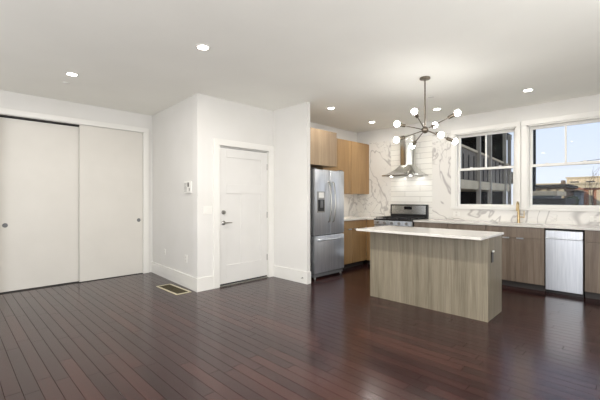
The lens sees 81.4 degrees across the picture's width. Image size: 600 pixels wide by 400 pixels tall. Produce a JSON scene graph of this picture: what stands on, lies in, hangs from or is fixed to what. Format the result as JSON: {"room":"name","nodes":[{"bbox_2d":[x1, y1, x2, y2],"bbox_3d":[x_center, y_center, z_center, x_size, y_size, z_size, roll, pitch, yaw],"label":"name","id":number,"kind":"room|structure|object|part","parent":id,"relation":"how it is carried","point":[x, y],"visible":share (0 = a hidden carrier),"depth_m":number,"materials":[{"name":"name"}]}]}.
{"room":"open-plan kitchen","nodes":[
{"label":"open-plan kitchen","id":0,"kind":"room"},
{"bbox_2d":[0,90,151,271],"bbox_3d":[-4.468,-0.090,4.321,0.150,2.740,5.500,0,0,45],"label":"wall","id":1,"kind":"structure","parent":0,"point":[9,100],"depth_m":5.38,"materials":[{"name":"white paint"}]},
{"bbox_2d":[0,117,78,292],"bbox_3d":[-3.732,0.079,5.074,0.034,2.378,0.994,0,0,45],"label":"door","id":2,"kind":"structure","parent":1,"relation":"in","point":[39,161],"depth_m":5.02,"materials":[{"name":"grey paint"}]},
{"bbox_2d":[0,114,122,130],"bbox_3d":[-3.410,-1.128,5.380,0.094,0.016,1.887,0,0,45],"label":"trim","id":3,"kind":"structure","parent":1,"relation":"attached to","point":[5,116],"depth_m":5.00,"materials":[{"name":"black"}]},
{"bbox_2d":[0,273,141,293],"bbox_3d":[-3.409,1.277,5.380,0.115,0.006,1.895,0,0,45],"label":"trim","id":4,"kind":"structure","parent":1,"relation":"attached to","point":[138,273],"depth_m":5.08,"materials":[{"name":"black"}]},
{"bbox_2d":[1,114,140,132],"bbox_3d":[-3.411,0.064,5.382,0.130,2.432,1.919,0,0,45],"label":"trim","id":5,"kind":"structure","parent":1,"relation":"attached to","point":[1,114],"depth_m":5.19,"materials":[{"name":"white wood"}]},
{"bbox_2d":[0,108,148,272],"bbox_3d":[-3.358,0.029,5.328,0.020,2.502,2.073,0,0,45],"label":"trim","id":6,"kind":"structure","parent":1,"relation":"attached to","point":[145,131],"depth_m":6.00,"materials":[{"name":"white wood"}]},
{"bbox_2d":[79,125,142,281],"bbox_3d":[-3.055,0.068,5.690,0.036,2.408,0.944,0,0,45],"label":"door","id":7,"kind":"structure","parent":1,"relation":"in","point":[110,160],"depth_m":5.64,"materials":[{"name":"grey paint"}]},
{"bbox_2d":[152,96,192,276],"bbox_3d":[-2.001,-0.090,5.554,0.192,2.740,1.644,0,0,-44],"label":"wall","id":8,"kind":"structure","parent":0,"point":[172,127],"depth_m":5.46,"materials":[{"name":"white paint"}]},
{"bbox_2d":[151,262,197,291],"bbox_3d":[-2.002,1.188,5.455,0.016,0.185,1.779,0,0,-42],"label":"baseboard","id":9,"kind":"structure","parent":8,"relation":"attached to","point":[180,278],"depth_m":5.33,"materials":[{"name":"white wood"}]},
{"bbox_2d":[184,181,191,192],"bbox_3d":[-1.606,-0.170,5.000,0.210,0.170,0.026,0,0,45],"label":"intercom","id":10,"kind":"object","parent":8,"relation":"attached to","point":[187,184],"visible":1,"depth_m":4.97,"materials":[{"name":"white plastic"}]},
{"bbox_2d":[193,93,272,277],"bbox_3d":[-0.949,-0.090,5.370,0.120,2.740,1.450,0,0,45],"label":"wall","id":11,"kind":"structure","parent":0,"point":[213,117],"depth_m":4.95,"materials":[{"name":"white paint"}]},
{"bbox_2d":[198,276,213,291],"bbox_3d":[-1.321,1.188,4.893,0.016,0.185,0.248,0,0,45],"label":"baseboard","id":12,"kind":"structure","parent":11,"relation":"attached to","point":[205,283],"depth_m":4.88,"materials":[{"name":"white wood"}]},
{"bbox_2d":[213,138,273,288],"bbox_3d":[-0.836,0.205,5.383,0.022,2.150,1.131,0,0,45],"label":"trim","id":13,"kind":"structure","parent":11,"relation":"attached to","point":[217,142],"depth_m":5.07,"materials":[{"name":"white wood"}]},
{"bbox_2d":[220,147,267,285],"bbox_3d":[-0.848,0.256,5.386,0.097,2.016,0.922,0,0,45],"label":"door","id":14,"kind":"structure","parent":11,"relation":"in","point":[243,174],"depth_m":5.37,"materials":[{"name":"white paint"}]},
{"bbox_2d":[273,102,309,271],"bbox_3d":[-0.146,-0.090,5.548,0.775,2.740,0.070,0,0,45],"label":"wall","id":15,"kind":"structure","parent":0,"point":[291,125],"depth_m":5.46,"materials":[{"name":"white paint"}]},
{"bbox_2d":[273,265,305,283],"bbox_3d":[-0.176,1.188,5.517,0.775,0.185,0.016,0,0,45],"label":"baseboard","id":16,"kind":"structure","parent":15,"relation":"attached to","point":[278,271],"depth_m":5.50,"materials":[{"name":"white wood"}]},
{"bbox_2d":[306,271,310,283],"bbox_3d":[0.131,1.188,5.265,0.016,0.185,0.086,0,0,45],"label":"baseboard","id":17,"kind":"structure","parent":15,"relation":"attached to","point":[308,274],"depth_m":5.25,"materials":[{"name":"white wood"}]},
{"bbox_2d":[0,260,599,399],"bbox_3d":[-0.294,1.340,2.904,8.190,0.120,9.430,0,0,45],"label":"floor","id":18,"kind":"structure","parent":0,"point":[129,337],"depth_m":3.05,"materials":[{"name":"brown wood"}]},
{"bbox_2d":[156,284,190,294],"bbox_3d":[-1.797,1.277,4.948,0.640,0.006,0.220,0,0,45],"label":"floor vent","id":19,"kind":"object","parent":18,"relation":"in","point":[171,288],"visible":1,"depth_m":4.92,"materials":[{"name":"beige metal"}]},
{"bbox_2d":[220,276,267,286],"bbox_3d":[-0.889,1.274,5.428,0.142,0.012,0.927,0,0,45],"label":"threshold","id":20,"kind":"object","parent":18,"relation":"on","point":[265,276],"visible":0.48,"depth_m":5.36,"materials":[{"name":"silver metal"}]},
{"bbox_2d":[310,168,343,279],"bbox_3d":[0.251,0.393,5.999,0.849,1.775,0.760,0,0,45],"label":"refrigerator","id":21,"kind":"object","parent":18,"relation":"on","point":[326,186],"visible":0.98,"depth_m":5.69,"materials":[{"name":"grey metal"}]},
{"bbox_3d":[0.340,0.052,5.647,0.070,1.055,0.382,0,0,44],"label":"door","id":22,"kind":"part","parent":21,"relation":"part of","materials":[{"name":"silver metal"}]},
{"bbox_3d":[0.342,-0.062,5.588,0.005,0.085,0.120,0,0,44],"label":"dispenser panel","id":23,"kind":"part","parent":21,"relation":"part of","materials":[{"name":"white plastic"}]},
{"bbox_3d":[0.473,0.887,5.781,0.070,0.595,0.760,0,0,44],"label":"freezer drawer","id":24,"kind":"part","parent":21,"relation":"part of","materials":[{"name":"silver metal"}]},
{"bbox_3d":[0.489,0.050,5.695,0.082,0.681,0.026,0,0,44],"label":"handle","id":25,"kind":"part","parent":21,"relation":"part of","materials":[{"name":"silver metal"}]},
{"bbox_3d":[0.525,0.655,5.730,0.081,0.028,0.645,0,0,44],"label":"handle","id":26,"kind":"part","parent":21,"relation":"part of","materials":[{"name":"silver metal"}]},
{"bbox_3d":[0.566,0.050,5.774,0.082,0.681,0.026,0,0,44],"label":"handle","id":27,"kind":"part","parent":21,"relation":"part of","materials":[{"name":"silver metal"}]},
{"bbox_3d":[0.609,0.052,5.920,0.070,1.055,0.372,0,0,44],"label":"door","id":28,"kind":"part","parent":21,"relation":"part of","materials":[{"name":"silver metal"}]},
{"bbox_2d":[342,220,365,268],"bbox_3d":[0.752,0.839,6.705,0.670,0.882,0.898,0,0,45],"label":"base cabinet","id":29,"kind":"object","parent":18,"relation":"on","point":[354,241],"visible":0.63,"depth_m":6.53,"materials":[{"name":"brown wood"}]},
{"bbox_3d":[0.811,0.871,6.332,0.019,0.634,0.445,0,0,44],"label":"door","id":30,"kind":"part","parent":29,"relation":"part of","materials":[{"name":"brown wood"}]},
{"bbox_3d":[0.968,0.476,6.492,0.019,0.149,0.893,0,0,44],"label":"drawer","id":31,"kind":"part","parent":29,"relation":"part of","materials":[{"name":"brown wood"}]},
{"bbox_3d":[1.126,0.871,6.652,0.019,0.634,0.443,0,0,44],"label":"door","id":32,"kind":"part","parent":29,"relation":"part of","materials":[{"name":"brown wood"}]},
{"bbox_2d":[344,216,375,220],"bbox_3d":[1.036,0.383,6.852,0.848,0.026,1.507,0,0,45],"label":"countertop","id":33,"kind":"structure","parent":29,"relation":"on","point":[346,218],"depth_m":6.74,"materials":[{"name":"white stone"}]},
{"bbox_2d":[366,219,374,263],"bbox_3d":[1.583,0.839,6.953,0.209,0.882,0.618,0,0,45],"label":"base cabinet","id":34,"kind":"object","parent":18,"relation":"on","point":[369,223],"visible":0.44,"depth_m":6.77,"materials":[{"name":"brown wood"}]},
{"bbox_2d":[374,204,428,226],"bbox_3d":[1.889,0.693,6.559,0.770,1.175,0.719,0,0,45],"label":"range","id":35,"kind":"object","parent":18,"relation":"on","point":[401,214],"visible":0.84,"depth_m":6.57,"materials":[{"name":"silver metal"}]},
{"bbox_2d":[374,218,420,221],"bbox_3d":[1.883,0.381,6.553,0.770,0.026,0.612,0,0,44],"label":"cooktop","id":36,"kind":"object","parent":35,"relation":"in","point":[375,219],"depth_m":6.32,"materials":[{"name":"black metal"}]},
{"bbox_3d":[2.096,0.210,6.769,0.710,0.170,0.008,0,0,44],"label":"control panel","id":37,"kind":"part","parent":35,"relation":"part of","materials":[{"name":"silver metal"}]},
{"bbox_2d":[356,225,503,321],"bbox_3d":[1.522,0.830,4.217,1.490,0.901,0.790,0,0,45],"label":"kitchen island","id":38,"kind":"object","parent":18,"relation":"on","point":[457,272],"visible":1,"depth_m":3.98,"materials":[{"name":"grey wood"}]},
{"bbox_2d":[356,225,503,239],"bbox_3d":[1.520,0.392,4.219,1.484,0.026,0.790,0,0,44],"label":"island countertop","id":39,"kind":"structure","parent":38,"relation":"on","point":[420,231],"depth_m":4.03,"materials":[{"name":"white stone"}]},
{"bbox_2d":[491,250,494,262],"bbox_3d":[2.056,0.610,3.714,0.024,0.130,0.060,0,0,44],"label":"outlet","id":40,"kind":"object","parent":38,"relation":"attached to","point":[492,251],"depth_m":3.71,"materials":[{"name":"white plastic"}]},
{"bbox_3d":[2.123,0.843,3.812,0.017,0.874,0.484,0,0,44],"label":"panel","id":41,"kind":"part","parent":38,"relation":"part of","materials":[{"name":"grey wood"}]},
{"bbox_2d":[414,222,447,228],"bbox_3d":[2.411,0.839,6.124,0.575,0.882,0.640,0,0,45],"label":"base cabinet","id":42,"kind":"object","parent":18,"relation":"on","point":[416,224],"visible":0.21,"depth_m":5.89,"materials":[{"name":"brown wood"}]},
{"bbox_2d":[413,219,599,230],"bbox_3d":[3.455,0.383,5.085,3.520,0.026,0.637,0,0,45],"label":"countertop","id":43,"kind":"structure","parent":42,"relation":"on","point":[493,223],"depth_m":5.21,"materials":[{"name":"white stone"}]},
{"bbox_2d":[516,201,524,222],"bbox_3d":[3.400,0.202,5.395,0.109,0.336,0.140,0,0,45],"label":"faucet","id":44,"kind":"object","parent":43,"relation":"on","point":[517,202],"visible":1,"depth_m":5.43,"materials":[{"name":"gold metal"}]},
{"bbox_2d":[448,223,485,230],"bbox_3d":[2.825,0.839,5.717,0.575,0.882,0.640,0,0,45],"label":"base cabinet","id":45,"kind":"object","parent":18,"relation":"on","point":[450,226],"visible":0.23,"depth_m":5.50,"materials":[{"name":"brown wood"}]},
{"bbox_2d":[486,225,546,290],"bbox_3d":[3.297,0.839,5.254,0.738,0.882,0.640,0,0,45],"label":"base cabinet","id":46,"kind":"object","parent":18,"relation":"on","point":[523,248],"visible":0.74,"depth_m":4.96,"materials":[{"name":"brown wood"}]},
{"bbox_3d":[2.969,0.872,5.172,0.380,0.632,0.019,0,0,44],"label":"door","id":47,"kind":"part","parent":46,"relation":"part of","materials":[{"name":"brown wood"}]},
{"bbox_3d":[3.095,0.477,5.048,0.733,0.150,0.019,0,0,44],"label":"drawer","id":48,"kind":"part","parent":46,"relation":"part of","materials":[{"name":"brown wood"}]},
{"bbox_3d":[3.232,0.872,4.913,0.348,0.632,0.019,0,0,44],"label":"door","id":49,"kind":"part","parent":46,"relation":"part of","materials":[{"name":"brown wood"}]},
{"bbox_2d":[545,228,584,297],"bbox_3d":[3.701,0.846,4.835,0.412,0.868,0.655,0,0,45],"label":"dishwasher","id":50,"kind":"object","parent":18,"relation":"on","point":[564,248],"visible":0.99,"depth_m":4.61,"materials":[{"name":"silver metal"}]},
{"bbox_3d":[3.481,0.527,4.611,0.397,0.022,0.027,0,0,44],"label":"handle","id":51,"kind":"part","parent":50,"relation":"part of","materials":[{"name":"silver metal"}]},
{"bbox_3d":[3.505,0.475,4.636,0.401,0.100,0.050,0,0,44],"label":"control panel","id":52,"kind":"part","parent":50,"relation":"part of","materials":[{"name":"silver metal"}]},
{"bbox_3d":[3.545,1.238,4.676,0.401,0.085,0.020,0,0,44],"label":"kick plate","id":53,"kind":"part","parent":50,"relation":"part of","materials":[{"name":"black metal"}]},
{"bbox_2d":[585,230,599,299],"bbox_3d":[4.073,0.838,4.491,0.585,0.884,0.640,0,0,45],"label":"base cabinet","id":54,"kind":"object","parent":18,"relation":"on","point":[592,237],"visible":0.99,"depth_m":4.44,"materials":[{"name":"brown wood"}]},
{"bbox_3d":[3.871,0.476,4.285,0.580,0.149,0.019,0,0,44],"label":"drawer","id":55,"kind":"part","parent":54,"relation":"part of","materials":[{"name":"brown wood"}]},
{"bbox_2d":[0,0,599,132],"bbox_3d":[-0.294,-1.535,2.904,8.190,0.150,9.430,0,0,45],"label":"ceiling","id":56,"kind":"structure","parent":0,"point":[366,60],"depth_m":3.55,"materials":[{"name":"white paint"}]},
{"bbox_2d":[65,72,78,75],"bbox_3d":[-2.662,-1.456,4.075,0.136,0.009,0.136,0,0,45],"label":"recessed light","id":57,"kind":"object","parent":56,"relation":"in","point":[67,73],"visible":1,"depth_m":4.06,"materials":[{"name":"white plastic"}]},
{"bbox_2d":[196,44,209,49],"bbox_3d":[-0.931,-1.456,3.351,0.136,0.009,0.136,0,0,45],"label":"recessed light","id":58,"kind":"object","parent":56,"relation":"in","point":[198,46],"visible":1,"depth_m":3.34,"materials":[{"name":"white plastic"}]},
{"bbox_2d":[394,76,460,148],"bbox_3d":[1.539,-1.060,4.176,0.729,0.799,0.816,0,0,45],"label":"chandelier","id":59,"kind":"object","parent":56,"relation":"hanging from","point":[414,111],"visible":1,"depth_m":4.15,"materials":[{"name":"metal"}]},
{"bbox_3d":[1.280,-0.979,3.905,0.068,0.068,0.068,0,0,44],"label":"bulb","id":60,"kind":"part","parent":59,"relation":"part of","materials":[{"name":"white glass"}]},
{"bbox_3d":[1.505,-1.151,4.202,0.017,0.579,0.017,0,0,44],"label":"stem","id":61,"kind":"part","parent":59,"relation":"part of","materials":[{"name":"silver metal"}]},
{"bbox_3d":[1.546,-0.702,3.826,0.068,0.068,0.068,0,0,44],"label":"bulb","id":62,"kind":"part","parent":59,"relation":"part of","materials":[{"name":"white glass"}]},
{"bbox_3d":[1.785,-0.975,3.955,0.068,0.068,0.068,0,0,44],"label":"bulb","id":63,"kind":"part","parent":59,"relation":"part of","materials":[{"name":"white glass"}]},
{"bbox_2d":[522,88,533,91],"bbox_3d":[3.053,-1.456,4.673,0.136,0.009,0.136,0,0,45],"label":"recessed light","id":64,"kind":"object","parent":56,"relation":"in","point":[529,89],"visible":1,"depth_m":4.67,"materials":[{"name":"white plastic"}]},
{"bbox_2d":[310,122,356,141],"bbox_3d":[0.399,-0.090,6.912,0.120,2.740,2.640,0,0,45],"label":"wall","id":65,"kind":"structure","parent":0,"point":[341,134],"depth_m":7.26,"materials":[{"name":"white paint"}]},
{"bbox_2d":[310,127,336,168],"bbox_3d":[0.097,-0.865,6.056,0.650,0.600,0.915,0,0,45],"label":"upper cabinet","id":66,"kind":"object","parent":65,"relation":"attached to","point":[323,144],"visible":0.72,"depth_m":5.90,"materials":[{"name":"beige wood"}]},
{"bbox_3d":[0.173,-0.865,5.683,0.019,0.598,0.485,0,0,44],"label":"door","id":67,"kind":"part","parent":66,"relation":"part of","materials":[{"name":"beige wood"}]},
{"bbox_3d":[0.494,-0.865,6.009,0.019,0.598,0.420,0,0,44],"label":"door","id":68,"kind":"part","parent":66,"relation":"part of","materials":[{"name":"beige wood"}]},
{"bbox_2d":[310,138,350,193],"bbox_3d":[0.607,-0.635,6.810,0.320,1.060,0.865,0,0,45],"label":"upper cabinet","id":69,"kind":"object","parent":65,"relation":"attached to","point":[343,146],"visible":0.39,"depth_m":6.85,"materials":[{"name":"brown wood"}]},
{"bbox_3d":[0.562,-0.635,6.549,0.019,1.058,0.425,0,0,44],"label":"door","id":70,"kind":"part","parent":69,"relation":"part of","materials":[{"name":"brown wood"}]},
{"bbox_3d":[0.865,-0.635,6.858,0.019,1.058,0.430,0,0,44],"label":"door","id":71,"kind":"part","parent":69,"relation":"part of","materials":[{"name":"brown wood"}]},
{"bbox_2d":[344,194,356,216],"bbox_3d":[0.730,0.130,7.154,0.012,0.480,1.508,0,0,45],"label":"backsplash","id":72,"kind":"structure","parent":65,"relation":"attached to","point":[350,200],"depth_m":7.51,"materials":[{"name":"white stone"}]},
{"bbox_2d":[351,141,368,193],"bbox_3d":[1.140,-0.635,7.353,0.320,1.060,0.647,0,0,45],"label":"upper cabinet","id":73,"kind":"object","parent":65,"relation":"attached to","point":[359,151],"visible":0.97,"depth_m":7.22,"materials":[{"name":"brown wood"}]},
{"bbox_2d":[357,94,599,225],"bbox_3d":[3.508,-0.090,5.603,6.150,2.740,0.150,0,0,45],"label":"wall","id":74,"kind":"structure","parent":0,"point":[591,103],"depth_m":5.78,"materials":[{"name":"white paint"}]},
{"bbox_2d":[382,135,427,177],"bbox_3d":[1.991,-0.820,6.641,0.760,0.800,0.464,0,0,45],"label":"range hood","id":75,"kind":"object","parent":74,"relation":"attached to","point":[407,167],"visible":0.99,"depth_m":6.61,"materials":[{"name":"silver metal"}]},
{"bbox_2d":[391,135,431,218],"bbox_3d":[2.163,-0.410,6.809,0.858,1.560,0.014,0,0,45],"label":"tile backsplash","id":76,"kind":"structure","parent":74,"relation":"attached to","point":[404,190],"depth_m":6.71,"materials":[{"name":"white tile"}]},
{"bbox_2d":[357,133,599,225],"bbox_3d":[3.098,-0.410,5.892,5.160,1.560,0.012,0,0,45],"label":"backsplash","id":77,"kind":"structure","parent":74,"relation":"attached to","point":[377,203],"depth_m":6.41,"materials":[{"name":"white stone"}]},
{"bbox_2d":[453,211,459,215],"bbox_3d":[2.777,0.260,6.193,0.115,0.078,0.008,0,0,45],"label":"wall outlet","id":78,"kind":"object","parent":77,"relation":"attached to","point":[456,213],"visible":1,"depth_m":6.19,"materials":[{"name":"white plastic"}]},
{"bbox_2d":[590,216,599,221],"bbox_3d":[4.122,0.280,4.872,0.115,0.078,0.008,0,0,45],"label":"wall outlet","id":79,"kind":"object","parent":77,"relation":"attached to","point":[592,218],"visible":1,"depth_m":4.87,"materials":[{"name":"white plastic"}]},
{"bbox_2d":[450,121,520,209],"bbox_3d":[3.137,-0.524,5.928,1.095,1.402,0.185,0,0,45],"label":"window","id":80,"kind":"structure","parent":74,"relation":"attached to","point":[515,127],"depth_m":5.93,"materials":[{"name":"white wood"}]},
{"bbox_3d":[3.109,0.161,5.900,1.095,0.032,0.105,0,0,44],"label":"sill","id":81,"kind":"part","parent":80,"relation":"part of","materials":[{"name":"white wood"}]},
{"bbox_3d":[3.153,-0.203,5.934,0.900,0.675,0.035,0,0,44],"label":"sash","id":82,"kind":"part","parent":80,"relation":"part of","materials":[{"name":"white wood"}]},
{"bbox_3d":[3.181,-0.815,5.962,0.900,0.630,0.035,0,0,44],"label":"sash","id":83,"kind":"part","parent":80,"relation":"part of","materials":[{"name":"white wood"}]},
{"bbox_2d":[520,111,599,211],"bbox_3d":[3.920,-0.524,5.159,1.110,1.402,0.185,0,0,45],"label":"window","id":84,"kind":"structure","parent":74,"relation":"attached to","point":[527,127],"depth_m":5.33,"materials":[{"name":"white wood"}]},
{"bbox_3d":[3.892,0.161,5.131,1.110,0.032,0.105,0,0,44],"label":"sill","id":85,"kind":"part","parent":84,"relation":"part of","materials":[{"name":"white wood"}]},
{"bbox_3d":[3.931,-0.203,5.170,0.900,0.675,0.035,0,0,44],"label":"sash","id":86,"kind":"part","parent":84,"relation":"part of","materials":[{"name":"white wood"}]},
{"bbox_3d":[3.959,-0.815,5.198,0.900,0.630,0.035,0,0,44],"label":"sash","id":87,"kind":"part","parent":84,"relation":"part of","materials":[{"name":"white wood"}]},
{"label":"outside","id":88,"kind":"structure","parent":0,"visible":0},
{"bbox_3d":[47.977,4.580,48.822,120.000,0.200,123.100,0,0,45],"label":"ground","id":89,"kind":"structure","parent":88,"visible":0},
{"bbox_2d":[461,133,511,204],"bbox_3d":[4.265,-0.370,13.685,5.300,9.700,8.900,0,0,45],"label":"balcony building","id":90,"kind":"structure","parent":89,"relation":"on","point":[493,186],"depth_m":13.46,"materials":[{"name":"grey metal"}]},
{"bbox_3d":[6.042,0.905,11.798,0.120,7.150,0.100,0,0,44],"label":"post","id":91,"kind":"part","parent":90,"relation":"part of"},
{"bbox_3d":[5.856,-1.170,11.701,0.050,1.140,7.900,0,0,44],"label":"balcony panel","id":92,"kind":"part","parent":90,"relation":"part of","materials":[{"name":"grey metal"}]},
{"bbox_3d":[5.877,-1.595,11.715,0.100,0.430,7.950,0,0,44],"label":"rail","id":93,"kind":"part","parent":90,"relation":"part of","materials":[{"name":"metal"}]},
{"bbox_3d":[6.883,0.905,12.654,0.120,7.150,0.100,0,0,44],"label":"post","id":94,"kind":"part","parent":90,"relation":"part of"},
{"bbox_3d":[8.215,0.905,14.009,0.120,7.150,0.100,0,0,44],"label":"post","id":95,"kind":"part","parent":90,"relation":"part of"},
{"bbox_3d":[8.706,0.905,14.509,0.120,7.150,0.100,0,0,44],"label":"post","id":96,"kind":"part","parent":90,"relation":"part of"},
{"bbox_2d":[533,130,535,190],"bbox_3d":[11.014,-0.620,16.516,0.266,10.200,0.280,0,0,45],"label":"building","id":97,"kind":"structure","parent":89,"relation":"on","point":[534,131],"depth_m":16.40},
{"bbox_2d":[533,191,565,197],"bbox_3d":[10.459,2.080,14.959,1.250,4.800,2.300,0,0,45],"label":"garage","id":98,"kind":"structure","parent":89,"relation":"on","point":[536,194],"depth_m":14.07,"materials":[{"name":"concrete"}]},
{"bbox_2d":[533,198,575,204],"bbox_3d":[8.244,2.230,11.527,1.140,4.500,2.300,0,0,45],"label":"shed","id":99,"kind":"object","parent":89,"relation":"on","point":[536,201],"visible":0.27,"depth_m":10.67,"materials":[{"name":"grey"}]},
{"bbox_2d":[536,180,577,197],"bbox_3d":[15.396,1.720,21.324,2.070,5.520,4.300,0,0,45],"label":"building","id":100,"kind":"structure","parent":89,"relation":"on","point":[563,186],"depth_m":19.71,"materials":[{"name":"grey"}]},
{"bbox_2d":[536,182,599,187],"bbox_3d":[44.108,1.090,50.591,20.300,6.780,10.300,0,0,45],"label":"building","id":101,"kind":"structure","parent":89,"relation":"on","point":[578,184],"depth_m":48.68,"materials":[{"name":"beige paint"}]},
{"bbox_2d":[567,196,579,204],"bbox_3d":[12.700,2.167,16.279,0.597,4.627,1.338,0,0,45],"label":"bush","id":102,"kind":"object","parent":89,"relation":"on","point":[576,197],"visible":0.05,"depth_m":15.80,"materials":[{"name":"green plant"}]},
{"bbox_2d":[570,190,588,204],"bbox_3d":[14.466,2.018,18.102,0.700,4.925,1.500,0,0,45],"label":"house","id":103,"kind":"structure","parent":89,"relation":"on","point":[580,194],"depth_m":17.68,"materials":[{"name":"grey"}]},
{"bbox_2d":[565,176,599,182],"bbox_3d":[54.825,0.340,58.287,15.800,8.280,8.300,0,0,45],"label":"building","id":104,"kind":"structure","parent":89,"relation":"on","point":[569,179],"depth_m":59.35,"materials":[{"name":"concrete"}]},
{"bbox_2d":[572,166,599,204],"bbox_3d":[11.656,1.620,13.329,1.566,5.720,2.972,0,0,-6],"label":"bare tree","id":105,"kind":"object","parent":89,"relation":"on","point":[592,195],"visible":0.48,"depth_m":13.75,"materials":[{"name":"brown plant"}]},
{"bbox_2d":[580,184,599,204],"bbox_3d":[21.051,1.830,20.673,6.250,5.300,7.300,0,0,45],"label":"brick building","id":106,"kind":"structure","parent":89,"relation":"on","point":[587,200],"depth_m":19.96,"materials":[{"name":"beige paint"}]}
]}

